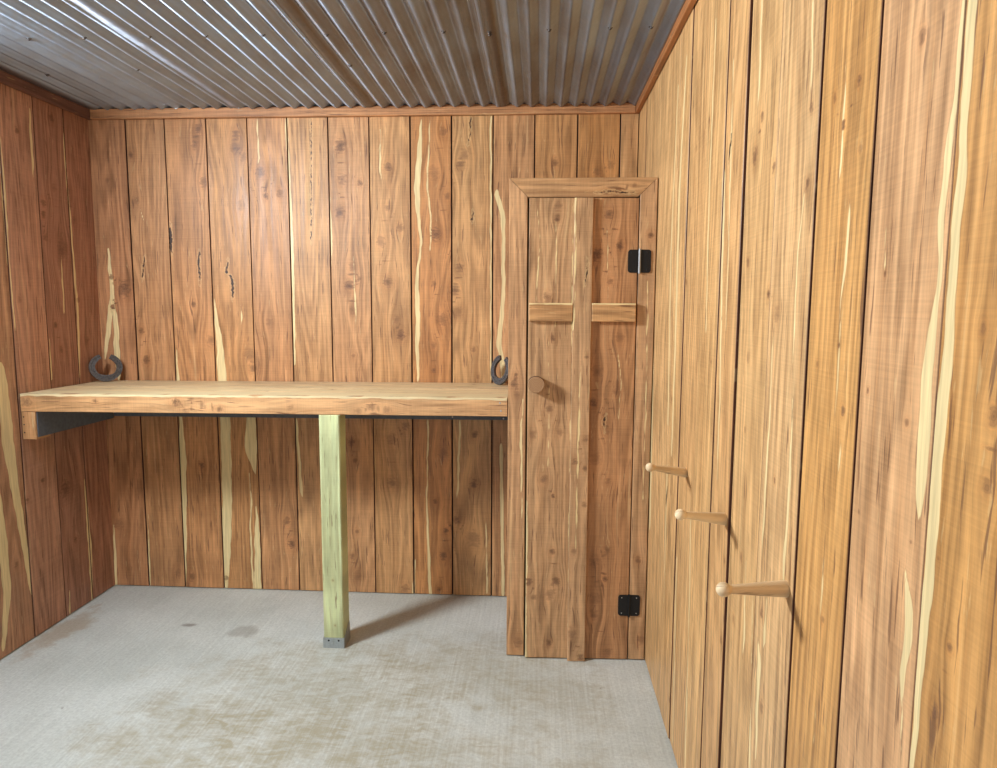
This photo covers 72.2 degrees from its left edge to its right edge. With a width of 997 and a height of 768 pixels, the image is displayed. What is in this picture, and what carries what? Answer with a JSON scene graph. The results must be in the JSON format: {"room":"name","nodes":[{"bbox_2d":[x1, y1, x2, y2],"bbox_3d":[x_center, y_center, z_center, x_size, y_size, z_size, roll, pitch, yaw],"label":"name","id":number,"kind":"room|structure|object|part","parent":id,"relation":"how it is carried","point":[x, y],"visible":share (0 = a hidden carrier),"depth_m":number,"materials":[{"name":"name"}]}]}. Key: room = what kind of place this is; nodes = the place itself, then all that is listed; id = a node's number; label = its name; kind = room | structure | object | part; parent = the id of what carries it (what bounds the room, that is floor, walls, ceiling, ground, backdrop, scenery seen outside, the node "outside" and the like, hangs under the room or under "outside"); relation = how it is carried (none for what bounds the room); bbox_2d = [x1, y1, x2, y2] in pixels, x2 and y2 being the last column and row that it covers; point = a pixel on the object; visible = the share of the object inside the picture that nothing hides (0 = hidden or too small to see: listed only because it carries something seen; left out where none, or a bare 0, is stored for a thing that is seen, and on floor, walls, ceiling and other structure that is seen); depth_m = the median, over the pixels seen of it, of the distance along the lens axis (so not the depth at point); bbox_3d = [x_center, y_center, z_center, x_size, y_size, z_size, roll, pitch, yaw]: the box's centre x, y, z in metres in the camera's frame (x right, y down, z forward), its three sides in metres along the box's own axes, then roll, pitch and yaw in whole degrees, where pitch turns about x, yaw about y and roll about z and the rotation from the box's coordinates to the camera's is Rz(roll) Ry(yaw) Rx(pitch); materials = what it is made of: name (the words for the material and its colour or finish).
{"room":"farm building","nodes":[
{"label":"farm building","id":0,"kind":"room"},
{"bbox_2d":[0,83,114,658],"bbox_3d":[-2.136,0.091,1.386,0.023,2.391,4.175,1,6,3],"label":"wall","id":1,"kind":"structure","parent":0,"point":[56,540],"depth_m":3.06,"materials":[{"name":"brown wood"}]},
{"bbox_2d":[0,70,90,119],"bbox_3d":[-2.118,-1.061,1.079,0.018,0.047,4.519,1,6,3],"label":"trim","id":2,"kind":"structure","parent":1,"relation":"attached to","point":[7,79],"depth_m":3.00,"materials":[{"name":"brown wood"}]},
{"bbox_2d":[0,585,677,767],"bbox_3d":[-0.824,1.381,1.143,2.755,0.100,4.872,1,6,3],"label":"floor","id":3,"kind":"structure","parent":0,"point":[136,676],"depth_m":2.60,"materials":[{"name":"concrete"}]},
{"bbox_2d":[20,380,507,647],"bbox_3d":[-0.984,0.558,3.175,2.071,1.093,0.568,1,6,3],"label":"workbench","id":4,"kind":"object","parent":3,"relation":"on","point":[44,413],"visible":0.94,"depth_m":2.89,"materials":[{"name":"brown wood"}]},
{"bbox_3d":[-1.962,0.144,3.172,0.024,0.110,0.512,1,6,3],"label":"panel","id":5,"kind":"part","parent":4,"relation":"part of","materials":[{"name":"black metal"}]},
{"bbox_2d":[88,354,122,381],"bbox_3d":[-1.942,-0.080,3.382,0.148,0.135,0.041,-5,8,-42],"label":"horseshoe","id":6,"kind":"object","parent":4,"relation":"on","point":[119,367],"visible":1,"depth_m":3.37,"materials":[{"name":"metal"}]},
{"bbox_3d":[-0.702,0.621,2.927,0.087,1.001,0.087,1,6,3],"label":"post","id":7,"kind":"part","parent":4,"relation":"part of","materials":[{"name":"green wood"}]},
{"bbox_3d":[-0.704,1.089,2.978,0.092,0.082,0.092,1,6,3],"label":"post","id":8,"kind":"part","parent":4,"relation":"part of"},
{"bbox_2d":[491,355,507,384],"bbox_3d":[0.010,-0.066,3.250,0.037,0.140,0.138,-5,8,-37],"label":"horseshoe","id":9,"kind":"object","parent":4,"relation":"on","point":[499,381],"visible":0.93,"depth_m":3.26,"materials":[{"name":"metal"}]},
{"bbox_2d":[506,177,657,660],"bbox_3d":[0.339,0.145,3.010,0.573,1.958,0.649,1,6,3],"label":"closet","id":10,"kind":"object","parent":3,"relation":"on","point":[587,253],"visible":1,"depth_m":2.74,"materials":[{"name":"brown wood"}]},
{"bbox_3d":[0.149,0.002,2.706,0.067,0.066,0.053,1,6,3],"label":"knob","id":11,"kind":"part","parent":10,"relation":"part of","materials":[{"name":"brown wood"}]},
{"bbox_3d":[0.206,-0.282,2.689,0.170,0.072,0.021,0,6,1],"label":"cross arm","id":12,"kind":"part","parent":10,"relation":"part of","materials":[{"name":"brown wood"}]},
{"bbox_3d":[0.452,-0.281,2.683,0.171,0.072,0.021,0,6,1],"label":"cross arm","id":13,"kind":"part","parent":10,"relation":"part of","materials":[{"name":"brown wood"}]},
{"bbox_2d":[0,0,685,109],"bbox_3d":[-0.804,-1.098,0.997,2.755,0.100,4.622,1,6,3],"label":"ceiling","id":14,"kind":"structure","parent":0,"point":[90,54],"depth_m":2.52,"materials":[{"name":"metal"}]},
{"bbox_2d":[88,105,639,596],"bbox_3d":[-0.674,-0.153,3.397,2.815,2.460,0.049,1,6,3],"label":"wall","id":15,"kind":"structure","parent":0,"point":[228,249],"depth_m":3.37,"materials":[{"name":"brown wood"}]},
{"bbox_2d":[90,102,635,119],"bbox_3d":[-0.671,-1.290,3.235,2.612,0.047,0.018,1,6,3],"label":"trim","id":16,"kind":"structure","parent":15,"relation":"attached to","point":[612,108],"depth_m":3.23,"materials":[{"name":"brown wood"}]},
{"bbox_2d":[629,0,996,767],"bbox_3d":[0.531,0.139,1.075,0.031,2.391,4.480,1,6,3],"label":"wall","id":17,"kind":"structure","parent":0,"point":[824,367],"depth_m":1.11,"materials":[{"name":"brown wood"}]},
{"bbox_2d":[635,0,696,113],"bbox_3d":[0.508,-1.031,0.925,0.018,0.047,4.519,1,6,3],"label":"trim","id":18,"kind":"structure","parent":17,"relation":"attached to","point":[688,5],"depth_m":2.41,"materials":[{"name":"brown wood"}]},
{"bbox_2d":[645,463,686,477],"bbox_3d":[0.512,0.261,2.061,0.175,0.064,0.031,-4,7,-33],"label":"peg","id":19,"kind":"object","parent":17,"relation":"attached to","point":[677,471],"visible":0.94,"depth_m":2.05,"materials":[{"name":"brown wood"}]},
{"bbox_2d":[675,509,726,525],"bbox_3d":[0.489,0.318,1.622,0.180,0.065,0.031,-3,7,-31],"label":"peg","id":20,"kind":"object","parent":17,"relation":"attached to","point":[680,514],"visible":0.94,"depth_m":1.61,"materials":[{"name":"brown wood"}]},
{"bbox_2d":[716,580,789,597],"bbox_3d":[0.464,0.373,1.239,0.165,0.048,0.032,-2,7,-19],"label":"peg","id":21,"kind":"object","parent":17,"relation":"attached to","point":[780,588],"visible":0.99,"depth_m":1.23,"materials":[{"name":"brown wood"}]}
]}

